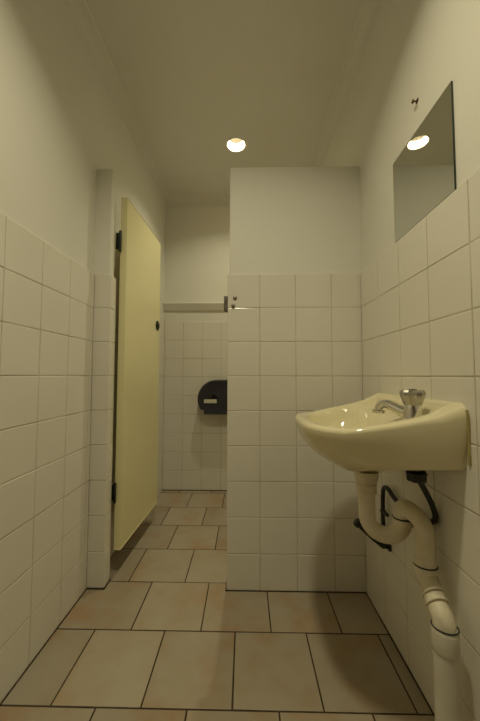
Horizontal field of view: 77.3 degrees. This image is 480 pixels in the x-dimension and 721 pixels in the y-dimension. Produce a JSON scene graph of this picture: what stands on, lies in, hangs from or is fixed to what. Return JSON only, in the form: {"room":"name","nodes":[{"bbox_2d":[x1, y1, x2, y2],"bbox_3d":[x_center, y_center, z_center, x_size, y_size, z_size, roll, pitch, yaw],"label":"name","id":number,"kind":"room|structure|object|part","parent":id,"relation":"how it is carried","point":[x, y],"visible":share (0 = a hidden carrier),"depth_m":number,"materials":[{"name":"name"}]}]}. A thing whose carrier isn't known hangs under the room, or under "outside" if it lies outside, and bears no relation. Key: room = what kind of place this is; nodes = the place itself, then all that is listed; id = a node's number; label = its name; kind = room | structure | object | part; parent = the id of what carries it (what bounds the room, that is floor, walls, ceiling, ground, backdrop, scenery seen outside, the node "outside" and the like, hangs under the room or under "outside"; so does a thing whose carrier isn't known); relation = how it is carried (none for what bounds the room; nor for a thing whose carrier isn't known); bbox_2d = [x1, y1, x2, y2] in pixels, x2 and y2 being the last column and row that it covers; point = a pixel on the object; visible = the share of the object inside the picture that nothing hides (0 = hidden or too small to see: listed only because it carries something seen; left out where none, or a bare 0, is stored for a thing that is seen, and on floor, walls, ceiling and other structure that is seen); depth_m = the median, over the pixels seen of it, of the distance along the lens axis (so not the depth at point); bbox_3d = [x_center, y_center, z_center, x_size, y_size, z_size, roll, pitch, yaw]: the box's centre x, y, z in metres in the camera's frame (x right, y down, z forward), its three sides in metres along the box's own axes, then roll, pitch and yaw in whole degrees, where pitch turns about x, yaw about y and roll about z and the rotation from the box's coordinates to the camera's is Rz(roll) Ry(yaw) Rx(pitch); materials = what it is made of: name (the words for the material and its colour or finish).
{"room":"public restroom","nodes":[
{"label":"public restroom","id":0,"kind":"room"},
{"bbox_2d":[0,0,165,702],"bbox_3d":[-0.726,-0.223,0.230,0.158,2.425,4.611,0,-3,1],"label":"wall","id":1,"kind":"structure","parent":0,"point":[60,124],"depth_m":1.02,"materials":[{"name":"tile"}]},
{"bbox_2d":[63,0,168,200],"bbox_3d":[-0.642,-1.405,0.282,0.058,0.058,4.399,0,-3,1],"label":"trim","id":2,"kind":"structure","parent":1,"relation":"attached to","point":[79,11],"depth_m":1.42,"materials":[{"name":"paint"}]},
{"bbox_2d":[86,169,115,587],"bbox_3d":[-0.614,0.046,1.341,0.084,1.838,0.058,0,-3,1],"label":"wall pier","id":3,"kind":"object","parent":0,"point":[104,312],"visible":0.99,"depth_m":1.31,"materials":[{"name":"tile"}]},
{"bbox_2d":[111,197,160,549],"bbox_3d":[-0.538,0.050,1.628,0.045,1.628,0.517,0,-3,4],"label":"door","id":4,"kind":"structure","parent":3,"relation":"attached to","point":[134,488],"depth_m":1.52,"materials":[{"name":"paint"}]},
{"bbox_2d":[162,206,229,489],"bbox_3d":[-0.029,-0.111,2.460,1.168,2.425,0.120,0,-3,1],"label":"wall","id":5,"kind":"structure","parent":0,"point":[197,239],"depth_m":2.41,"materials":[{"name":"tile"}]},
{"bbox_2d":[163,303,223,310],"bbox_3d":[-0.030,-0.432,2.407,1.166,0.059,0.037,0,-3,1],"label":"trim","id":6,"kind":"structure","parent":5,"relation":"attached to","point":[167,306],"depth_m":2.41,"materials":[{"name":"paint"}]},
{"bbox_2d":[165,195,229,206],"bbox_3d":[-0.038,-1.297,2.439,1.171,0.058,0.058,0,-3,1],"label":"trim","id":7,"kind":"structure","parent":5,"relation":"attached to","point":[214,200],"depth_m":2.46,"materials":[{"name":"paint"}]},
{"bbox_2d":[198,380,226,413],"bbox_3d":[-0.120,0.279,2.318,0.406,0.261,0.127,0,-3,1],"label":"dispenser","id":8,"kind":"object","parent":5,"relation":"attached to","point":[212,396],"visible":0.68,"depth_m":2.26,"materials":[{"name":"grey plastic"}]},
{"bbox_2d":[0,490,434,720],"bbox_3d":[-0.082,0.946,0.160,1.451,0.084,4.611,0,-3,1],"label":"floor","id":9,"kind":"structure","parent":0,"point":[165,638],"depth_m":0.98,"materials":[{"name":"tile"}]},
{"bbox_2d":[85,0,362,195],"bbox_3d":[-0.078,-1.494,0.282,1.451,0.120,4.611,0,-3,1],"label":"ceiling","id":10,"kind":"structure","parent":0,"point":[190,73],"depth_m":1.44,"materials":[{"name":"paint"}]},
{"bbox_2d":[226,136,245,152],"bbox_3d":[-0.024,-1.379,1.884,0.130,0.059,0.130,0,-3,1],"label":"recessed light","id":11,"kind":"object","parent":10,"relation":"in","point":[235,144],"visible":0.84,"depth_m":1.92,"materials":[{"name":"white glass"}]},
{"bbox_2d":[227,166,366,591],"bbox_3d":[0.241,0.047,1.326,0.592,1.838,0.061,0,-3,1],"label":"wall partition","id":12,"kind":"structure","parent":0,"point":[295,320],"depth_m":1.30,"materials":[{"name":"tile"}]},
{"bbox_2d":[224,296,236,312],"bbox_3d":[-0.049,-0.252,1.327,0.040,0.066,0.068,3,-4,-40],"label":"latch keeper","id":13,"kind":"object","parent":12,"relation":"attached to","point":[225,297],"visible":0.99,"depth_m":1.32,"materials":[{"name":"metal"}]},
{"bbox_3d":[-0.062,-0.251,1.342,0.016,0.066,0.046,0,-3,1],"label":"keeper plate","id":14,"kind":"part","parent":13,"relation":"part of","materials":[{"name":"metal"}]},
{"bbox_2d":[322,0,479,720],"bbox_3d":[0.575,-0.222,0.206,0.140,2.425,4.611,0,-3,1],"label":"wall","id":15,"kind":"structure","parent":0,"point":[420,292],"depth_m":0.85,"materials":[{"name":"tile"}]},
{"bbox_2d":[311,0,382,166],"bbox_3d":[0.486,-1.405,0.261,0.058,0.058,4.399,0,-3,1],"label":"trim","id":16,"kind":"structure","parent":15,"relation":"attached to","point":[369,10],"depth_m":1.41,"materials":[{"name":"paint"}]},
{"bbox_2d":[295,393,471,472],"bbox_3d":[0.348,0.220,0.896,0.348,0.224,0.455,0,-3,1],"label":"washbasin","id":17,"kind":"object","parent":15,"relation":"attached to","point":[351,437],"visible":0.98,"depth_m":0.70,"materials":[{"name":"beige ceramic"}]},
{"bbox_2d":[372,388,427,483],"bbox_3d":[0.417,0.190,0.799,0.056,0.233,0.140,2,-4,-39],"label":"tap","id":18,"kind":"object","parent":17,"relation":"on","point":[412,398],"visible":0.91,"depth_m":0.76,"materials":[{"name":"silver metal"}]},
{"bbox_3d":[0.411,0.131,0.811,0.034,0.048,0.103,2,-4,-36],"label":"spout","id":19,"kind":"part","parent":18,"relation":"part of","materials":[{"name":"silver metal"}]},
{"bbox_2d":[401,405,422,419],"bbox_3d":[0.443,0.129,0.768,0.053,0.046,0.053,0,-3,1],"label":"base","id":20,"kind":"object","parent":18,"relation":"on","point":[407,411],"depth_m":0.75,"materials":[{"name":"silver metal"}]},
{"bbox_3d":[0.443,0.096,0.770,0.057,0.041,0.057,0,-3,1],"label":"knob","id":21,"kind":"part","parent":18,"relation":"part of","materials":[{"name":"grey"}]},
{"bbox_2d":[354,472,460,720],"bbox_3d":[0.438,0.629,0.785,0.120,0.622,0.274,2,-3,-28],"label":"drain pipe","id":22,"kind":"object","parent":17,"relation":"attached to","point":[445,635],"visible":1,"depth_m":0.74,"materials":[{"name":"plastic"}]},
{"bbox_2d":[354,472,378,485],"bbox_3d":[0.370,0.341,0.879,0.069,0.037,0.069,0,-3,1],"label":"outlet","id":23,"kind":"object","parent":22,"relation":"attached to","point":[362,478],"depth_m":0.85,"materials":[{"name":"plastic"}]},
{"bbox_2d":[413,554,438,577],"bbox_3d":[0.472,0.524,0.763,0.055,0.050,0.055,0,-3,1],"label":"socket","id":24,"kind":"object","parent":22,"relation":"attached to","point":[424,566],"depth_m":0.74,"materials":[{"name":"plastic"}]},
{"bbox_2d":[431,622,460,660],"bbox_3d":[0.461,0.623,0.673,0.055,0.053,0.055,0,-3,1],"label":"socket","id":25,"kind":"object","parent":22,"relation":"attached to","point":[445,640],"depth_m":0.65,"materials":[{"name":"white plastic"}]},
{"bbox_2d":[353,483,438,551],"bbox_3d":[0.460,0.480,0.916,0.118,0.356,0.341,0,-3,1],"label":"supply hose","id":26,"kind":"object","parent":15,"relation":"attached to","point":[435,517],"visible":0.66,"depth_m":1.03,"materials":[{"name":"rubber"}]},
{"bbox_3d":[0.419,0.578,1.068,0.030,0.031,0.031,0,-3,1],"label":"valve handle","id":27,"kind":"part","parent":26,"relation":"part of","materials":[{"name":"black plastic"}]},
{"bbox_2d":[411,98,418,108],"bbox_3d":[0.521,-0.763,0.892,0.019,0.032,0.015,0,-3,1],"label":"screw","id":28,"kind":"object","parent":15,"relation":"attached to","point":[417,99],"visible":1,"depth_m":0.89,"materials":[{"name":"silver metal"}]},
{"bbox_2d":[393,81,456,242],"bbox_3d":[0.523,-0.542,0.877,0.005,0.278,0.292,0,-3,1],"label":"wall mirror","id":29,"kind":"object","parent":15,"relation":"attached to","point":[424,172],"visible":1,"depth_m":0.83,"materials":[{"name":"clear glass"}]}
]}

